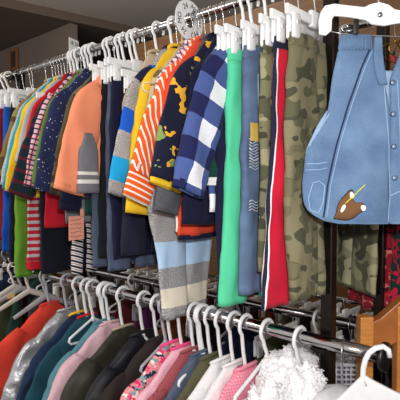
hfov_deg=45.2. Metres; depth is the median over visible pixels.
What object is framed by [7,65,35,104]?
hanger
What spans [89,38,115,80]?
hanger
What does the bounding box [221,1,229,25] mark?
wire hanger
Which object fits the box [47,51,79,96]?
hanger
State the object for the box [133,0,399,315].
wall
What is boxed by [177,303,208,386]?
hanger
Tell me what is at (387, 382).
jacket
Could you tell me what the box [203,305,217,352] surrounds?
hanger
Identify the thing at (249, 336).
jacket
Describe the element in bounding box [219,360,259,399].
knit sweater
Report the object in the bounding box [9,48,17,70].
picture frame
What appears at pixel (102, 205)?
pants
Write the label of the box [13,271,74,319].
hanger
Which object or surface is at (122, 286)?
hanger
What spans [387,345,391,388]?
trousers
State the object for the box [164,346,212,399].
denim jacket
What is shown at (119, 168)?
knit sweater
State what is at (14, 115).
shirt
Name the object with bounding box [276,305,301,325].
trousers
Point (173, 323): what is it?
jacket
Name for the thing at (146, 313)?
jacket
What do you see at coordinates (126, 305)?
jacket
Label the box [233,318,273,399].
hanger
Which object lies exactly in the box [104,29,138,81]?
hanger
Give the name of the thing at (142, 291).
hanger
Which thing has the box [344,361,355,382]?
hanger
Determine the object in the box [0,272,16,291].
jacket
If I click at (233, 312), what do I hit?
hanger
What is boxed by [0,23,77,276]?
wall
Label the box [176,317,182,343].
hanger
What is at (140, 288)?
trousers
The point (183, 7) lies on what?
marker
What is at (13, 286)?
hanger
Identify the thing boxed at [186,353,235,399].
jacket
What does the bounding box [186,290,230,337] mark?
hanger
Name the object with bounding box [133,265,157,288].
hanger
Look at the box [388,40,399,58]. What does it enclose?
wire hanger
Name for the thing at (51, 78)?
shirt
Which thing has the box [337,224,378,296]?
pants
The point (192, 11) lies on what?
wire hanger
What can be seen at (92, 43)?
hanger
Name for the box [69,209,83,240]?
paper tag
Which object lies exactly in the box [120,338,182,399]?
jacket
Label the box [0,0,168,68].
trim
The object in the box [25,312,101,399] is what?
jacket
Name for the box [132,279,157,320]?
hanger
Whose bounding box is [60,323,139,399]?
coat
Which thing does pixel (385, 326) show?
wooden stand
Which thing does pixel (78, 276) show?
hanger
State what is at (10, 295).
tag
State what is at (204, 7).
wire hanger
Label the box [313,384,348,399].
bag
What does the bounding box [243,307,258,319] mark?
trousers
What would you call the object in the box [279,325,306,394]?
hanger
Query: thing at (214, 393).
jacket
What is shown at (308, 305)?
hanger
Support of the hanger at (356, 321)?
hanging from the clothes rack at (326, 343)
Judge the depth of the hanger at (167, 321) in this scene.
1.68 m
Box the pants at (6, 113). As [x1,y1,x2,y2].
[2,104,10,251]
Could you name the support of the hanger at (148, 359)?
hanging from the clothes rack at (326, 343)
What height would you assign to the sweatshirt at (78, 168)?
0.518 m
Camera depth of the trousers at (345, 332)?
2.41 m
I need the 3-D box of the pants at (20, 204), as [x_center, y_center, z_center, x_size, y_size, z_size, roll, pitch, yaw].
[-0.787,-0.015,2.302,0.052,0.748,0.227,2,3,42]
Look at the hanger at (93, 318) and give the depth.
1.99 m
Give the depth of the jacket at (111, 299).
2.61 m
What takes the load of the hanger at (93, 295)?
hanging from the clothes rack at (326, 343)
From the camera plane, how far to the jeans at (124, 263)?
1.73 m
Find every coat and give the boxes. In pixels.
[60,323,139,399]
[98,333,168,399]
[247,342,319,399]
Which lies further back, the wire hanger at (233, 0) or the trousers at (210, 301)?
the trousers at (210, 301)
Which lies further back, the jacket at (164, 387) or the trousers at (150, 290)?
the trousers at (150, 290)
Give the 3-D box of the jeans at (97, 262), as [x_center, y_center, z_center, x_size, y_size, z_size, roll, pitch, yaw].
[-0.324,-0.096,1.877,0.054,0.693,0.242,2,3,42]
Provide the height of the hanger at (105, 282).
0.385 m
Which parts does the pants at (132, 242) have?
leg, leg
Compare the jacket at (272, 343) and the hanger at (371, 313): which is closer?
the jacket at (272, 343)
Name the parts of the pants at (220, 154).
leg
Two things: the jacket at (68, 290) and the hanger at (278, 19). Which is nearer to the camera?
the hanger at (278, 19)
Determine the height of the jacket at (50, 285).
0.527 m
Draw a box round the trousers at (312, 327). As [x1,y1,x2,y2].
[311,312,336,332]
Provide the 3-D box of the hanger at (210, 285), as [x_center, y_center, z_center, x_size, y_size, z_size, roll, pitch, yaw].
[0.029,0.541,3.040,0.028,0.157,0.340,2,3,42]
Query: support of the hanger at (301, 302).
hanging from the rack at (98, 277)
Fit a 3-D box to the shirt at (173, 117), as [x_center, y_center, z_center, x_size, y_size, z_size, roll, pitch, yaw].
[0.057,-0.255,1.521,0.049,0.534,0.577,2,3,42]
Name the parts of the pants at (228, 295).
leg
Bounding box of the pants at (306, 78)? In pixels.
[283,31,338,301]
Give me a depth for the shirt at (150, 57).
1.66 m
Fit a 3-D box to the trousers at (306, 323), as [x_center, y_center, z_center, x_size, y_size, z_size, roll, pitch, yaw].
[0.572,0.805,2.554,0.052,0.420,0.326,2,3,42]
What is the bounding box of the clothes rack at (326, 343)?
[0,0,391,384]
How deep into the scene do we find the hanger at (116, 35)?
1.83 m
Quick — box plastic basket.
[318,353,355,386]
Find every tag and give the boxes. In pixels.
[7,292,14,299]
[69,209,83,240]
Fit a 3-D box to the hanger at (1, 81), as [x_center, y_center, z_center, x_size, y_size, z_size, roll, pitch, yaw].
[-1.008,-0.569,2.486,0.020,0.181,0.323,2,3,42]
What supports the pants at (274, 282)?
hanging from the hanger at (278, 19)
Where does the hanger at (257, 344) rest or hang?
hanging from the clothes rack at (326, 343)
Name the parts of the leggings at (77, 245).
leg, leg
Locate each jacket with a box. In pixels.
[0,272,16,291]
[0,278,34,341]
[0,300,64,398]
[0,305,76,399]
[5,277,50,336]
[16,309,89,399]
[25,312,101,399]
[28,280,65,317]
[42,317,113,399]
[47,319,120,399]
[49,74,91,197]
[59,285,77,306]
[73,290,97,309]
[84,328,154,399]
[88,294,123,317]
[111,299,145,323]
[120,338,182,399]
[134,306,165,333]
[147,344,198,399]
[158,316,195,342]
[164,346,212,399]
[184,320,225,351]
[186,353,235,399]
[204,357,242,399]
[221,327,258,362]
[255,336,296,364]
[354,362,390,388]
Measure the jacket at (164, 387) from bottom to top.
0.619 m
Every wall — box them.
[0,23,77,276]
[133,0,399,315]
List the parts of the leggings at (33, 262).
leg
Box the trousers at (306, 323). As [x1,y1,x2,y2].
[293,308,317,331]
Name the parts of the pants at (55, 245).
leg, leg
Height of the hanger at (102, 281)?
0.258 m
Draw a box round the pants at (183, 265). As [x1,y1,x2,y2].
[146,93,211,319]
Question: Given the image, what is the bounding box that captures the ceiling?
[17,0,281,33]
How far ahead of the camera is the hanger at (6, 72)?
2.44 m
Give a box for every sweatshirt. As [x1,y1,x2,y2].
[53,74,123,195]
[59,78,91,213]
[182,33,216,224]
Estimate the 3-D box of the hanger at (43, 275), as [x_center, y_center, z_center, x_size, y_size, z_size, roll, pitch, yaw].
[-0.702,0.485,2.242,0.020,0.330,0.325,2,3,42]
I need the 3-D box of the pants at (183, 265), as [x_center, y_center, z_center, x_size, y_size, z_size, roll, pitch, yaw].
[-0.052,0.022,1.634,0.055,0.737,0.348,2,3,42]
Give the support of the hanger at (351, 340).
hanging from the clothes rack at (326, 343)
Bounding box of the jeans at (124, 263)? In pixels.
[105,78,157,270]
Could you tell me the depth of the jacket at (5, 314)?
3.11 m
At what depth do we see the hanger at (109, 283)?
1.91 m
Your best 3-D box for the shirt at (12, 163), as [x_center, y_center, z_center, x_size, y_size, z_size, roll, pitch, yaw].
[-0.601,-0.278,2.124,0.046,0.532,0.546,2,3,43]
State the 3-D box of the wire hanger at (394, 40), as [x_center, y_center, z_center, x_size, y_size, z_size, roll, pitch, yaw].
[0.645,-0.537,1.588,0.006,0.169,0.256,2,3,42]
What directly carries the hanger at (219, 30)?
hanging from the clothes rack at (326, 343)
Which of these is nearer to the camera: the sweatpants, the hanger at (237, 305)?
the sweatpants
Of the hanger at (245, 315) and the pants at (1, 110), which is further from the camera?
the pants at (1, 110)
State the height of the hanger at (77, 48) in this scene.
0.236 m
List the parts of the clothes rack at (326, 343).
post, post, rail, rail, rail, post, rail, post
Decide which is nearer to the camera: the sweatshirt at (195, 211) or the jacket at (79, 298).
the sweatshirt at (195, 211)
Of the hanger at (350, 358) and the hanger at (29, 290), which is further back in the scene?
the hanger at (29, 290)
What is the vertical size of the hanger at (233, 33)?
0.212 m
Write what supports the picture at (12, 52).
attached to the picture frame at (13, 54)
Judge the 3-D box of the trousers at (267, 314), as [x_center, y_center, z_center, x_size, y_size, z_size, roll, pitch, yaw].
[0.419,0.801,2.693,0.056,0.420,0.327,2,3,42]
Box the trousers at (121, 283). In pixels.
[114,279,123,286]
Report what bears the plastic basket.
on the side table
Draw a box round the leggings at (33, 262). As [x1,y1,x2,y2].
[26,196,71,269]
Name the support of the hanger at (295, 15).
hanging from the clothes rack at (326, 343)
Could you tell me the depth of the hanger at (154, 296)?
1.72 m
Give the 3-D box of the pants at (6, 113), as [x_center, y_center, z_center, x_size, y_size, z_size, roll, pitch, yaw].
[-0.860,-0.107,2.365,0.053,0.704,0.246,2,3,42]
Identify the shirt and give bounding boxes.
[0,78,49,184]
[0,79,46,195]
[2,77,61,188]
[5,76,62,197]
[8,72,75,200]
[15,75,65,162]
[23,71,79,187]
[34,67,91,192]
[65,68,91,222]
[122,49,161,109]
[123,37,200,233]
[125,43,177,214]
[145,40,188,109]
[150,32,213,193]
[153,38,193,93]
[172,26,241,211]
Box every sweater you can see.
[25,73,85,227]
[32,69,91,184]
[108,45,177,197]
[163,35,215,239]
[175,350,222,399]
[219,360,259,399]
[283,358,326,399]
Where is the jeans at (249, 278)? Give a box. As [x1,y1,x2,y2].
[238,45,262,294]
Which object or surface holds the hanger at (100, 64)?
hanging from the clothes rack at (326, 343)
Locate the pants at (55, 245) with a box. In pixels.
[39,191,86,273]
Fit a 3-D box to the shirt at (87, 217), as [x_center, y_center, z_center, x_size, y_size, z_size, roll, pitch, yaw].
[-0.450,-0.224,1.992,0.050,0.628,0.426,2,3,45]
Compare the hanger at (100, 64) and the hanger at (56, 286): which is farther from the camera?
the hanger at (56, 286)
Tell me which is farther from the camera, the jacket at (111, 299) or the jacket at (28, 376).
the jacket at (111, 299)
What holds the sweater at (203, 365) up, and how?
hanging from the hanger at (210, 307)
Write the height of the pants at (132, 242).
0.584 m
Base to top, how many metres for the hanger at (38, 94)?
0.272 m
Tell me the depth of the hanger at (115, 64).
1.73 m
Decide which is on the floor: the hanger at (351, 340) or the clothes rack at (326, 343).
the clothes rack at (326, 343)
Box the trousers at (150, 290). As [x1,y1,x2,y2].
[144,285,153,294]
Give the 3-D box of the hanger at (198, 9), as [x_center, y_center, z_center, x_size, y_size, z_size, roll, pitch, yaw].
[0.003,-0.520,1.564,0.023,0.201,0.208,2,3,42]
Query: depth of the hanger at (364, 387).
1.16 m
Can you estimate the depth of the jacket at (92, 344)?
1.82 m
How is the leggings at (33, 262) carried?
hanging from the hanger
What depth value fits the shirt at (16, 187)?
1.87 m
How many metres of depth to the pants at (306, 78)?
1.22 m
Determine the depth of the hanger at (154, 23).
1.69 m
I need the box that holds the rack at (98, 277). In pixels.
[96,262,356,304]
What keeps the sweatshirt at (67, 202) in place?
hanging from the hanger at (109, 37)
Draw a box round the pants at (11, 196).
[9,102,15,261]
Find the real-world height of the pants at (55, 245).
0.688 m
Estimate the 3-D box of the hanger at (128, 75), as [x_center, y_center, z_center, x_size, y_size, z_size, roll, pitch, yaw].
[-0.191,-0.501,1.742,0.028,0.252,0.240,2,3,42]
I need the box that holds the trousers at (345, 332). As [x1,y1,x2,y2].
[338,315,356,340]
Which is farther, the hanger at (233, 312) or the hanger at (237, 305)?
the hanger at (237, 305)
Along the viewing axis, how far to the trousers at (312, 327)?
2.38 m
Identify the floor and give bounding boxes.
[86,265,133,282]
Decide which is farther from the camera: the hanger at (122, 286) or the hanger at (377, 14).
the hanger at (122, 286)
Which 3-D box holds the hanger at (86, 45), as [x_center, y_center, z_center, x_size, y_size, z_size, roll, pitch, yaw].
[-0.451,-0.525,1.979,0.020,0.236,0.234,2,3,42]
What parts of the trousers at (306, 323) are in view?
leg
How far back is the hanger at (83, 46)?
1.98 m
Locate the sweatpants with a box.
[108,76,155,259]
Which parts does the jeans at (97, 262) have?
leg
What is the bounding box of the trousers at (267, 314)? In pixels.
[259,310,275,323]
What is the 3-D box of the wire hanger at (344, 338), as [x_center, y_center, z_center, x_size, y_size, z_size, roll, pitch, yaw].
[0.375,0.462,1.257,0.006,0.200,0.136,1,2,25]
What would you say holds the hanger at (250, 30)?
hanging from the clothes rack at (326, 343)
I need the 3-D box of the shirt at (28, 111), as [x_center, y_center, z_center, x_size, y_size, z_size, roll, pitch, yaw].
[-0.583,-0.294,2.107,0.048,0.498,0.482,2,3,42]
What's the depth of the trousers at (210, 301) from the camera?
2.91 m
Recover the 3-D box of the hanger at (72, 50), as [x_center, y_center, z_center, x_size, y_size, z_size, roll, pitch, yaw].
[-0.526,-0.527,2.047,0.020,0.236,0.208,2,3,42]
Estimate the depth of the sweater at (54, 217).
1.99 m
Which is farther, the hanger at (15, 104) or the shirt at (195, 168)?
the hanger at (15, 104)
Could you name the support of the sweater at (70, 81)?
hanging from the hanger at (83, 46)
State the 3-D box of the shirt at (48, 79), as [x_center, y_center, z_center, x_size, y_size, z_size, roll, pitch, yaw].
[-0.640,-0.296,2.158,0.048,0.499,0.536,2,3,43]
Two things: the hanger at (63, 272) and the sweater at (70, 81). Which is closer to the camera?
the sweater at (70, 81)
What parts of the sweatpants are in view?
leg, leg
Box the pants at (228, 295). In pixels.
[218,48,261,306]
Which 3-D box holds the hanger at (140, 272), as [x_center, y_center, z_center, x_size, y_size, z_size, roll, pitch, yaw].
[-0.436,0.527,3.465,0.028,0.157,0.340,2,3,42]
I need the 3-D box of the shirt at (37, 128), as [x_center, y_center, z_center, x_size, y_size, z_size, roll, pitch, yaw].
[-0.508,-0.291,2.039,0.048,0.501,0.516,2,3,42]
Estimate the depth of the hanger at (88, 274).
2.69 m
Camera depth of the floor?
6.75 m
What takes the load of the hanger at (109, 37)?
hanging from the clothes rack at (326, 343)
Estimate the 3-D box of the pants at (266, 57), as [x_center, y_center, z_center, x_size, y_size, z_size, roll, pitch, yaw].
[0.243,-0.119,1.359,0.052,0.613,0.258,2,3,42]
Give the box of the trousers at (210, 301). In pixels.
[206,298,214,305]
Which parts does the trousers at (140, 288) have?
leg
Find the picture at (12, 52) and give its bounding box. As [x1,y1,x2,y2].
[11,51,14,67]
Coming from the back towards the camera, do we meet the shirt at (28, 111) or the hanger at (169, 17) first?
the shirt at (28, 111)
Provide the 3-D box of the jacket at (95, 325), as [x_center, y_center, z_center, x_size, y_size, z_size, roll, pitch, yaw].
[-0.394,0.786,1.973,0.079,0.619,0.760,2,3,42]
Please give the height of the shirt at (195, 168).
0.553 m
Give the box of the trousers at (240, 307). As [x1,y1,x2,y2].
[234,296,254,314]
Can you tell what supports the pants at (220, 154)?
hanging from the hanger at (219, 30)
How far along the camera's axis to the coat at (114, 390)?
1.64 m
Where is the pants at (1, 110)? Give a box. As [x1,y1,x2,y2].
[0,108,3,239]
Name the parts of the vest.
panel, panel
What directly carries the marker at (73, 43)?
attached to the clothes rack at (326, 343)
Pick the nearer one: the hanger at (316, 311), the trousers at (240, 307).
the hanger at (316, 311)
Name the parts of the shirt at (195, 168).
trim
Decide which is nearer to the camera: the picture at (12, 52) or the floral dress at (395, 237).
the floral dress at (395, 237)
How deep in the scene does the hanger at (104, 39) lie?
1.88 m
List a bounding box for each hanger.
[0,68,28,106]
[0,70,23,108]
[0,73,10,89]
[0,262,19,297]
[0,267,55,302]
[0,268,3,279]
[0,277,44,310]
[3,71,10,87]
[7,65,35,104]
[13,64,38,107]
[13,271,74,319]
[27,271,64,282]
[36,53,67,98]
[42,274,50,304]
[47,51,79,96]
[53,275,95,296]
[60,273,73,307]
[68,272,91,300]
[68,278,99,344]
[70,42,100,88]
[70,48,82,70]
[71,275,83,313]
[73,47,85,69]
[79,277,91,316]
[80,45,93,67]
[84,44,96,71]
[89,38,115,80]
[89,271,133,307]
[96,281,104,321]
[97,32,131,83]
[98,281,108,321]
[101,38,114,58]
[102,282,116,323]
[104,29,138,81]
[105,36,118,56]
[107,28,143,80]
[109,273,137,312]
[114,33,126,58]
[115,285,129,324]
[116,268,147,284]
[121,27,151,92]
[125,268,156,285]
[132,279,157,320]
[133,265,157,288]
[136,290,150,339]
[139,298,167,373]
[142,23,188,92]
[145,267,158,289]
[149,293,160,335]
[151,21,164,54]
[166,16,178,43]
[166,320,171,343]
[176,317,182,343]
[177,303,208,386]
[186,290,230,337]
[186,301,199,351]
[190,11,199,36]
[193,303,202,349]
[196,9,205,35]
[202,7,211,33]
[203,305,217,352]
[206,275,217,302]
[207,282,217,288]
[208,5,216,31]
[214,0,262,50]
[214,307,228,356]
[220,304,241,344]
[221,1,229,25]
[224,0,259,53]
[226,310,240,361]
[233,0,236,25]
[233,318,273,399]
[238,313,252,365]
[240,0,287,50]
[243,295,261,312]
[253,309,297,357]
[258,0,285,46]
[269,0,322,42]
[275,299,306,320]
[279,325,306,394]
[285,0,340,38]
[292,300,320,324]
[305,330,343,352]
[311,302,341,328]
[312,309,320,333]
[318,0,399,37]
[335,344,399,399]
[336,297,359,331]
[336,318,355,362]
[337,321,356,377]
[341,338,344,385]
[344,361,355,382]
[345,357,355,377]
[351,311,372,338]
[383,25,399,63]
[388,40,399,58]
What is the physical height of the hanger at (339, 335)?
0.177 m
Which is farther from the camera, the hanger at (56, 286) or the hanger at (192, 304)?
the hanger at (56, 286)
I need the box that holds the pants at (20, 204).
[14,195,32,277]
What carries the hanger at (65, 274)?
hanging from the clothes rack at (326, 343)
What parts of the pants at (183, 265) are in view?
leg, leg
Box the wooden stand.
[356,295,399,392]
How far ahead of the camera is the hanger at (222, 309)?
1.52 m
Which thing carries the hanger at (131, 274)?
hanging from the clothes rack at (326, 343)
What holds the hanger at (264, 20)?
hanging from the clothes rack at (326, 343)
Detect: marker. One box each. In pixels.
[69,37,78,63]
[175,0,202,38]
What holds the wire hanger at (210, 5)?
hanging from the clothes rack at (326, 343)
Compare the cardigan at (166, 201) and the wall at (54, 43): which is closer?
the cardigan at (166, 201)
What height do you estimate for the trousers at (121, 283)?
0.420 m
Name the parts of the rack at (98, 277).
post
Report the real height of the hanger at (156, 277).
0.157 m
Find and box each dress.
[348,68,391,310]
[389,51,399,302]
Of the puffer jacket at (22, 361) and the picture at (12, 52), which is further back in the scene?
the picture at (12, 52)
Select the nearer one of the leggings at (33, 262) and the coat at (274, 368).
the coat at (274, 368)
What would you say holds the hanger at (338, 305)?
hanging from the rack at (98, 277)
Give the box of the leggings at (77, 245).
[71,222,97,274]
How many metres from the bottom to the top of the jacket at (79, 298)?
0.528 m
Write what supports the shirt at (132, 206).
hanging from the hanger
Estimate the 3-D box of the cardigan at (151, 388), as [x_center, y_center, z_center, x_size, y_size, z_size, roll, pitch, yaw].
[-0.058,0.797,1.663,0.088,0.619,0.755,2,3,42]
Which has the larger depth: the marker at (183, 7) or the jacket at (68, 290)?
the jacket at (68, 290)
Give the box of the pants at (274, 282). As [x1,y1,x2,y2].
[261,36,288,310]
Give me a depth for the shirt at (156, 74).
1.49 m
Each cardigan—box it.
[136,341,191,399]
[153,34,213,215]
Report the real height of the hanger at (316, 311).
0.188 m
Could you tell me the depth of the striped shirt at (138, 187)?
1.39 m
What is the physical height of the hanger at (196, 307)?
0.330 m
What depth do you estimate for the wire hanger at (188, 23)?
1.50 m
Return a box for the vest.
[302,34,399,223]
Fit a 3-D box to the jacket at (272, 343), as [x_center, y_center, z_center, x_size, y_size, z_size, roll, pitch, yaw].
[0.307,0.780,1.936,0.082,0.527,0.587,2,3,42]
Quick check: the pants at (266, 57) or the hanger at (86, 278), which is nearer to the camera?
the pants at (266, 57)
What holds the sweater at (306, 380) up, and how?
hanging from the hanger at (300, 327)
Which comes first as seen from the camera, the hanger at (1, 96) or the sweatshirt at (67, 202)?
the sweatshirt at (67, 202)
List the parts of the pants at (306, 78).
leg, leg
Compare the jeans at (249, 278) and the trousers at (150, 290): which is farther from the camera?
the trousers at (150, 290)
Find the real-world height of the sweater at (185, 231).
0.647 m
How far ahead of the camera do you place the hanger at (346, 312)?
2.41 m
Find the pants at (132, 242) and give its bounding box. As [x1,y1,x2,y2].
[120,88,155,255]
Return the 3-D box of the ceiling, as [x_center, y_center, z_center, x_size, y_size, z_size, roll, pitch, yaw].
[0.576,-2.145,2.518,9.040,0.120,7.800,2,3,42]
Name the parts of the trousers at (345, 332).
leg, leg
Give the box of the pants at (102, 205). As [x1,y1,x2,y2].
[98,80,107,257]
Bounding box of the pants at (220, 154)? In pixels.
[215,49,258,303]
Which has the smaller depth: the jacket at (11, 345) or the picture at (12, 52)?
the jacket at (11, 345)
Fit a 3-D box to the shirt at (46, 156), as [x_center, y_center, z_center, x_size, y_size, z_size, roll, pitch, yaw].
[-0.434,-0.278,1.971,0.048,0.519,0.535,2,3,41]
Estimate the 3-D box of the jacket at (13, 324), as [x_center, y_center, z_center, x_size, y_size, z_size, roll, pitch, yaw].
[-1.019,0.739,3.151,0.083,0.526,0.585,2,3,42]
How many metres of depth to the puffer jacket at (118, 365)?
1.71 m
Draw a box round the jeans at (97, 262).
[91,193,134,267]
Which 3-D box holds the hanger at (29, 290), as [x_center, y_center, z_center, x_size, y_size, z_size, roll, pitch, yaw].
[-0.843,0.423,2.369,0.012,0.214,0.347,2,3,42]
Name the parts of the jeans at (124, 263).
leg, leg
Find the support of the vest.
hanging from the hanger at (377, 14)
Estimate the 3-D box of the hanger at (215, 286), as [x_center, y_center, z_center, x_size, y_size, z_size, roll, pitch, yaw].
[0.107,0.543,2.969,0.028,0.157,0.340,2,3,42]
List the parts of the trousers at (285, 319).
leg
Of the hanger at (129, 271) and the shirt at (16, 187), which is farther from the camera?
the hanger at (129, 271)
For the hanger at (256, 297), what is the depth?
2.71 m
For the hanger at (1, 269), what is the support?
hanging from the clothes rack at (326, 343)
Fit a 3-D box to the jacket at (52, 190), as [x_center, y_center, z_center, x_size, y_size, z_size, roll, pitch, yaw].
[-0.362,-0.272,1.903,0.048,0.529,0.529,2,3,42]
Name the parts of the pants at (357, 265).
leg, leg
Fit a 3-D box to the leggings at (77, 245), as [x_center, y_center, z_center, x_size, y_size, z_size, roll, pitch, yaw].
[-0.488,-0.031,2.030,0.048,0.678,0.127,2,3,42]
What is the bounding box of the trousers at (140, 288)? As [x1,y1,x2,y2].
[134,283,143,291]
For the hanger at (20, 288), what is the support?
hanging from the clothes rack at (326, 343)
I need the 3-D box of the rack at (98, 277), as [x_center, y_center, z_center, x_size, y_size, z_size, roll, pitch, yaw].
[0.520,0.844,2.601,3.700,0.740,0.400,2,3,42]
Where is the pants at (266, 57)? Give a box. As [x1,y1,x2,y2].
[257,40,273,271]
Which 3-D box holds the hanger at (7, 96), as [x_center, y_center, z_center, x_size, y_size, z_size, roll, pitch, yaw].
[-0.860,-0.545,2.351,0.028,0.204,0.240,2,3,42]
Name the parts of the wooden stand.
post, arm, post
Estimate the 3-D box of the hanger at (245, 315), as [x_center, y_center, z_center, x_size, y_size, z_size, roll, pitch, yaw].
[0.140,0.511,1.473,0.020,0.330,0.317,2,3,42]
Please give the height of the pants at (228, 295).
0.723 m
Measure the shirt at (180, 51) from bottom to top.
0.562 m
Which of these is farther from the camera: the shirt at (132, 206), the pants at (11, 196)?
the pants at (11, 196)

